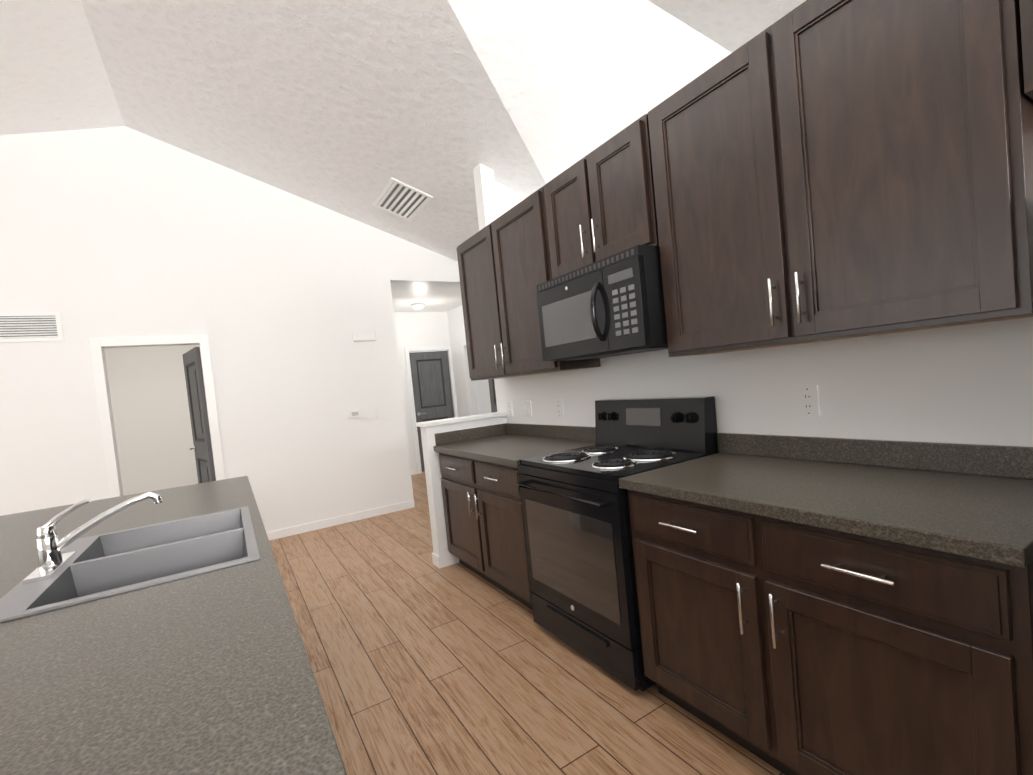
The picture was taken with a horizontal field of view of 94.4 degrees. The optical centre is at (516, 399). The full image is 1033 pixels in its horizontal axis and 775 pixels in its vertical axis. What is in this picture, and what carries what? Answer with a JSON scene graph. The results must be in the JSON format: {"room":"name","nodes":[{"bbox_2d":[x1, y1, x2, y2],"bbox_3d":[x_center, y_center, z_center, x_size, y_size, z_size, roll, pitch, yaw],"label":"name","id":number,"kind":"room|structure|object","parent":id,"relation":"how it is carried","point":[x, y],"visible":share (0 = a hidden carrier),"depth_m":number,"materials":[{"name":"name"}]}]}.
{"room":"kitchen","nodes":[
{"label":"kitchen","id":0,"kind":"room"},
{"bbox_2d":[104,345,215,495],"bbox_3d":[-4.405,0.221,5.791,3.840,2.650,3.500,-7,3,-31],"label":"wall","id":1,"kind":"structure","parent":0,"point":[151,412],"depth_m":7.09,"materials":[{"name":"white paint"}]},
{"bbox_2d":[0,126,459,531],"bbox_3d":[-3.356,-0.464,4.325,8.400,3.918,0.120,-7,3,-31],"label":"wall","id":2,"kind":"structure","parent":0,"point":[278,297],"depth_m":4.56,"materials":[{"name":"white paint"}]},
{"bbox_2d":[0,312,63,342],"bbox_3d":[-3.969,-0.589,3.877,0.420,0.240,0.012,-7,3,-31],"label":"air vent","id":3,"kind":"object","parent":2,"relation":"in","point":[29,326],"visible":1,"depth_m":3.89,"materials":[{"name":"white metal"}]},
{"bbox_2d":[88,335,225,497],"bbox_3d":[-3.210,0.456,4.385,0.860,2.055,0.135,-7,3,-31],"label":"door frame","id":4,"kind":"structure","parent":2,"relation":"attached to","point":[97,346],"depth_m":4.20,"materials":[{"name":"white wood"}]},
{"bbox_2d":[182,347,215,483],"bbox_3d":[-3.217,0.477,4.896,0.161,1.953,0.700,-8,3,-43],"label":"door leaf","id":5,"kind":"structure","parent":2,"relation":"in","point":[194,379],"depth_m":4.80,"materials":[{"name":"grey paint"}]},
{"bbox_2d":[266,500,414,540],"bbox_3d":[-1.939,1.296,5.072,1.785,0.085,0.012,-7,3,-31],"label":"baseboard","id":6,"kind":"structure","parent":2,"relation":"attached to","point":[302,528],"depth_m":5.09,"materials":[{"name":"white wood"}]},
{"bbox_2d":[348,409,362,417],"bbox_3d":[-1.753,0.154,5.199,0.150,0.080,0.030,-7,3,-31],"label":"thermostat","id":7,"kind":"object","parent":2,"relation":"attached to","point":[354,413],"visible":1,"depth_m":5.18,"materials":[{"name":"white plastic"}]},
{"bbox_2d":[353,331,375,341],"bbox_3d":[-1.671,-0.696,5.262,0.250,0.110,0.040,-7,3,-31],"label":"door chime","id":8,"kind":"object","parent":2,"relation":"attached to","point":[358,336],"visible":0.96,"depth_m":5.24,"materials":[{"name":"white plastic"}]},
{"bbox_2d":[0,0,805,260],"bbox_3d":[-1.293,-1.807,0.687,8.675,1.490,8.350,-7,3,-31],"label":"ceiling","id":9,"kind":"structure","parent":0,"point":[349,108],"depth_m":3.24,"materials":[{"name":"white paint"}]},
{"bbox_2d":[372,177,432,221],"bbox_3d":[-1.121,-1.930,4.652,0.400,0.012,0.660,15,-9,-30],"label":"ceiling vent","id":10,"kind":"object","parent":9,"relation":"in","point":[398,198],"visible":0.96,"depth_m":4.62,"materials":[{"name":"white metal"}]},
{"bbox_2d":[394,312,449,473],"bbox_3d":[-1.717,-0.254,7.777,1.720,2.920,0.120,-7,3,-31],"label":"wall","id":11,"kind":"structure","parent":0,"point":[420,329],"depth_m":7.72,"materials":[{"name":"white paint"}]},
{"bbox_2d":[404,345,457,473],"bbox_3d":[-1.378,0.145,7.966,0.820,2.045,0.135,-7,3,-31],"label":"door frame","id":12,"kind":"structure","parent":11,"relation":"attached to","point":[434,348],"depth_m":7.75,"materials":[{"name":"white wood"}]},
{"bbox_2d":[409,351,453,471],"bbox_3d":[-1.373,0.179,7.965,0.680,1.953,0.161,-7,3,-31],"label":"door leaf","id":13,"kind":"structure","parent":11,"relation":"in","point":[431,382],"depth_m":7.93,"materials":[{"name":"grey paint"}]},
{"bbox_2d":[390,280,461,311],"bbox_3d":[-1.262,-1.456,6.851,2.020,0.050,2.219,-7,3,-31],"label":"ceiling","id":14,"kind":"structure","parent":0,"point":[433,296],"depth_m":6.56,"materials":[{"name":"white paint"}]},
{"bbox_2d":[411,303,424,308],"bbox_3d":[-1.467,-1.382,7.123,0.200,0.075,0.200,-7,3,-31],"label":"hall ceiling light","id":15,"kind":"object","parent":14,"relation":"attached to","point":[418,305],"visible":1,"depth_m":7.06,"materials":[{"name":"white glass"}]},
{"bbox_2d":[447,305,468,416],"bbox_3d":[0.067,-0.383,6.548,0.300,2.920,3.840,-7,3,-31],"label":"wall","id":16,"kind":"structure","parent":0,"point":[456,327],"depth_m":7.87,"materials":[{"name":"white paint"}]},
{"bbox_2d":[462,341,477,415],"bbox_3d":[-0.492,0.081,7.368,0.135,2.045,0.890,-7,3,-31],"label":"door frame","id":17,"kind":"structure","parent":16,"relation":"attached to","point":[470,385],"depth_m":7.67,"materials":[{"name":"white wood"}]},
{"bbox_2d":[488,379,496,411],"bbox_3d":[-0.156,0.113,6.530,0.161,1.953,0.740,-7,3,-31],"label":"door leaf","id":18,"kind":"structure","parent":16,"relation":"in","point":[492,395],"depth_m":6.75,"materials":[{"name":"grey paint"}]},
{"bbox_2d":[420,416,506,567],"bbox_3d":[-0.356,0.696,3.784,0.690,1.065,0.120,-7,3,-31],"label":"wall","id":19,"kind":"structure","parent":0,"point":[433,475],"depth_m":3.59,"materials":[{"name":"white paint"}]},
{"bbox_2d":[432,552,439,565],"bbox_3d":[-0.340,1.185,3.843,0.702,0.085,0.042,-7,3,-31],"label":"baseboard","id":20,"kind":"structure","parent":19,"relation":"attached to","point":[436,559],"depth_m":3.61,"materials":[{"name":"white wood"}]},
{"bbox_2d":[416,412,506,426],"bbox_3d":[-0.421,0.153,3.756,0.714,0.030,0.164,-7,3,-31],"label":"trim","id":21,"kind":"structure","parent":19,"relation":"on","point":[457,419],"depth_m":3.68,"materials":[{"name":"white"}]},
{"bbox_2d":[475,379,491,413],"bbox_3d":[1.807,-0.601,4.064,0.120,3.200,10.700,-7,3,-31],"label":"wall","id":22,"kind":"structure","parent":0,"point":[483,397],"depth_m":7.92,"materials":[{"name":"white paint"}]},
{"bbox_2d":[494,181,526,216],"bbox_3d":[0.541,-0.434,4.519,1.590,3.081,0.120,-7,3,-31],"label":"wall","id":23,"kind":"structure","parent":0,"point":[507,198],"depth_m":4.09,"materials":[{"name":"white paint"}]},
{"bbox_2d":[269,471,784,774],"bbox_3d":[-1.597,1.453,1.829,8.800,0.050,10.900,-7,3,-31],"label":"floor","id":24,"kind":"structure","parent":0,"point":[421,663],"depth_m":2.18,"materials":[{"name":"brown wood"}]},
{"bbox_2d":[439,452,532,609],"bbox_3d":[0.005,0.777,3.231,0.664,0.874,1.188,-7,3,-31],"label":"base cabinet","id":25,"kind":"object","parent":24,"relation":"on","point":[483,514],"visible":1,"depth_m":2.98,"materials":[{"name":"brown wood"}]},
{"bbox_2d":[433,423,595,467],"bbox_3d":[-0.038,0.276,3.216,0.648,0.130,1.193,-7,3,-31],"label":"countertop","id":26,"kind":"structure","parent":25,"relation":"on","point":[510,444],"depth_m":3.25,"materials":[{"name":"stone"}]},
{"bbox_2d":[517,396,718,691],"bbox_3d":[0.482,0.612,2.376,0.699,1.175,0.756,-7,3,-31],"label":"range","id":27,"kind":"object","parent":24,"relation":"on","point":[578,535],"visible":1,"depth_m":2.20,"materials":[{"name":"black metal"}]},
{"bbox_2d":[627,489,1032,774],"bbox_3d":[1.006,0.741,1.587,0.664,0.874,1.113,-7,3,-31],"label":"base cabinet","id":28,"kind":"object","parent":24,"relation":"on","point":[787,647],"visible":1,"depth_m":1.28,"materials":[{"name":"brown wood"}]},
{"bbox_2d":[619,433,1032,567],"bbox_3d":[0.964,0.240,1.571,0.648,0.130,1.120,-7,3,-31],"label":"countertop","id":29,"kind":"structure","parent":28,"relation":"on","point":[972,500],"depth_m":1.43,"materials":[{"name":"stone"}]},
{"bbox_3d":[-1.426,0.986,1.437,1.220,0.874,2.805,-7,3,-31],"label":"wall","id":30,"kind":"structure","parent":24,"relation":"on","visible":0},
{"bbox_2d":[0,476,346,774],"bbox_3d":[-1.577,0.544,1.355,1.530,0.038,2.865,-7,3,-31],"label":"countertop","id":31,"kind":"structure","parent":30,"relation":"on","point":[209,673],"depth_m":0.79,"materials":[{"name":"laminate"}]},
{"bbox_2d":[0,492,259,622],"bbox_3d":[-1.156,0.456,1.517,0.560,0.353,0.810,-7,3,-31],"label":"sink","id":32,"kind":"object","parent":31,"relation":"in","point":[71,569],"visible":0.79,"depth_m":1.48,"materials":[{"name":"silver metal"}]},
{"bbox_2d":[473,163,1032,446],"bbox_3d":[1.493,-0.426,1.316,0.120,3.121,6.340,-7,3,-31],"label":"wall","id":33,"kind":"structure","parent":0,"point":[967,384],"depth_m":1.76,"materials":[{"name":"white paint"}]},
{"bbox_2d":[507,401,512,415],"bbox_3d":[-0.052,0.074,3.819,0.008,0.118,0.075,-7,3,-31],"label":"electrical outlet","id":34,"kind":"object","parent":33,"relation":"attached to","point":[510,408],"visible":1,"depth_m":3.81,"materials":[{"name":"white plastic"}]},
{"bbox_2d":[522,401,531,416],"bbox_3d":[0.076,0.069,3.604,0.012,0.118,0.121,-7,3,-31],"label":"light switch","id":35,"kind":"object","parent":33,"relation":"attached to","point":[527,408],"visible":1,"depth_m":3.60,"materials":[{"name":"white plastic"}]},
{"bbox_2d":[457,186,600,380],"bbox_3d":[0.003,-0.679,3.238,0.358,1.030,1.148,-7,3,-31],"label":"wall cabinet","id":36,"kind":"object","parent":33,"relation":"attached to","point":[504,264],"visible":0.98,"depth_m":3.08,"materials":[{"name":"brown wood"}]},
{"bbox_2d":[555,400,563,416],"bbox_3d":[0.291,0.061,3.255,0.008,0.118,0.075,-7,3,-31],"label":"electrical outlet","id":37,"kind":"object","parent":33,"relation":"attached to","point":[559,408],"visible":1,"depth_m":3.25,"materials":[{"name":"white plastic"}]},
{"bbox_2d":[543,114,658,278],"bbox_3d":[0.480,-0.935,2.408,0.358,0.552,0.756,-7,3,-31],"label":"wall cabinet","id":38,"kind":"object","parent":33,"relation":"attached to","point":[600,204],"visible":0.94,"depth_m":2.25,"materials":[{"name":"brown wood"}]},
{"bbox_2d":[536,245,667,360],"bbox_3d":[0.475,-0.439,2.394,0.478,0.427,0.752,-7,3,-31],"label":"microwave","id":39,"kind":"object","parent":33,"relation":"attached to","point":[611,306],"visible":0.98,"depth_m":2.17,"materials":[{"name":"black"}]},
{"bbox_2d":[797,386,819,415],"bbox_3d":[1.135,0.006,1.862,0.010,0.118,0.075,-7,3,-31],"label":"outlet","id":40,"kind":"object","parent":33,"relation":"attached to","point":[808,400],"visible":1,"depth_m":1.86,"materials":[{"name":"white plastic"}]},
{"bbox_2d":[648,0,1032,356],"bbox_3d":[0.985,-0.714,1.626,0.358,1.030,1.078,-7,3,-31],"label":"wall cabinet","id":41,"kind":"object","parent":33,"relation":"attached to","point":[825,170],"visible":1,"depth_m":1.40,"materials":[{"name":"brown wood"}]},
{"bbox_2d":[1019,0,1032,98],"bbox_3d":[1.485,-0.984,0.754,0.358,0.526,0.928,-7,3,-31],"label":"wall cabinet","id":42,"kind":"object","parent":33,"relation":"attached to","point":[1026,14],"visible":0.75,"depth_m":1.08,"materials":[{"name":"brown wood"}]}
]}

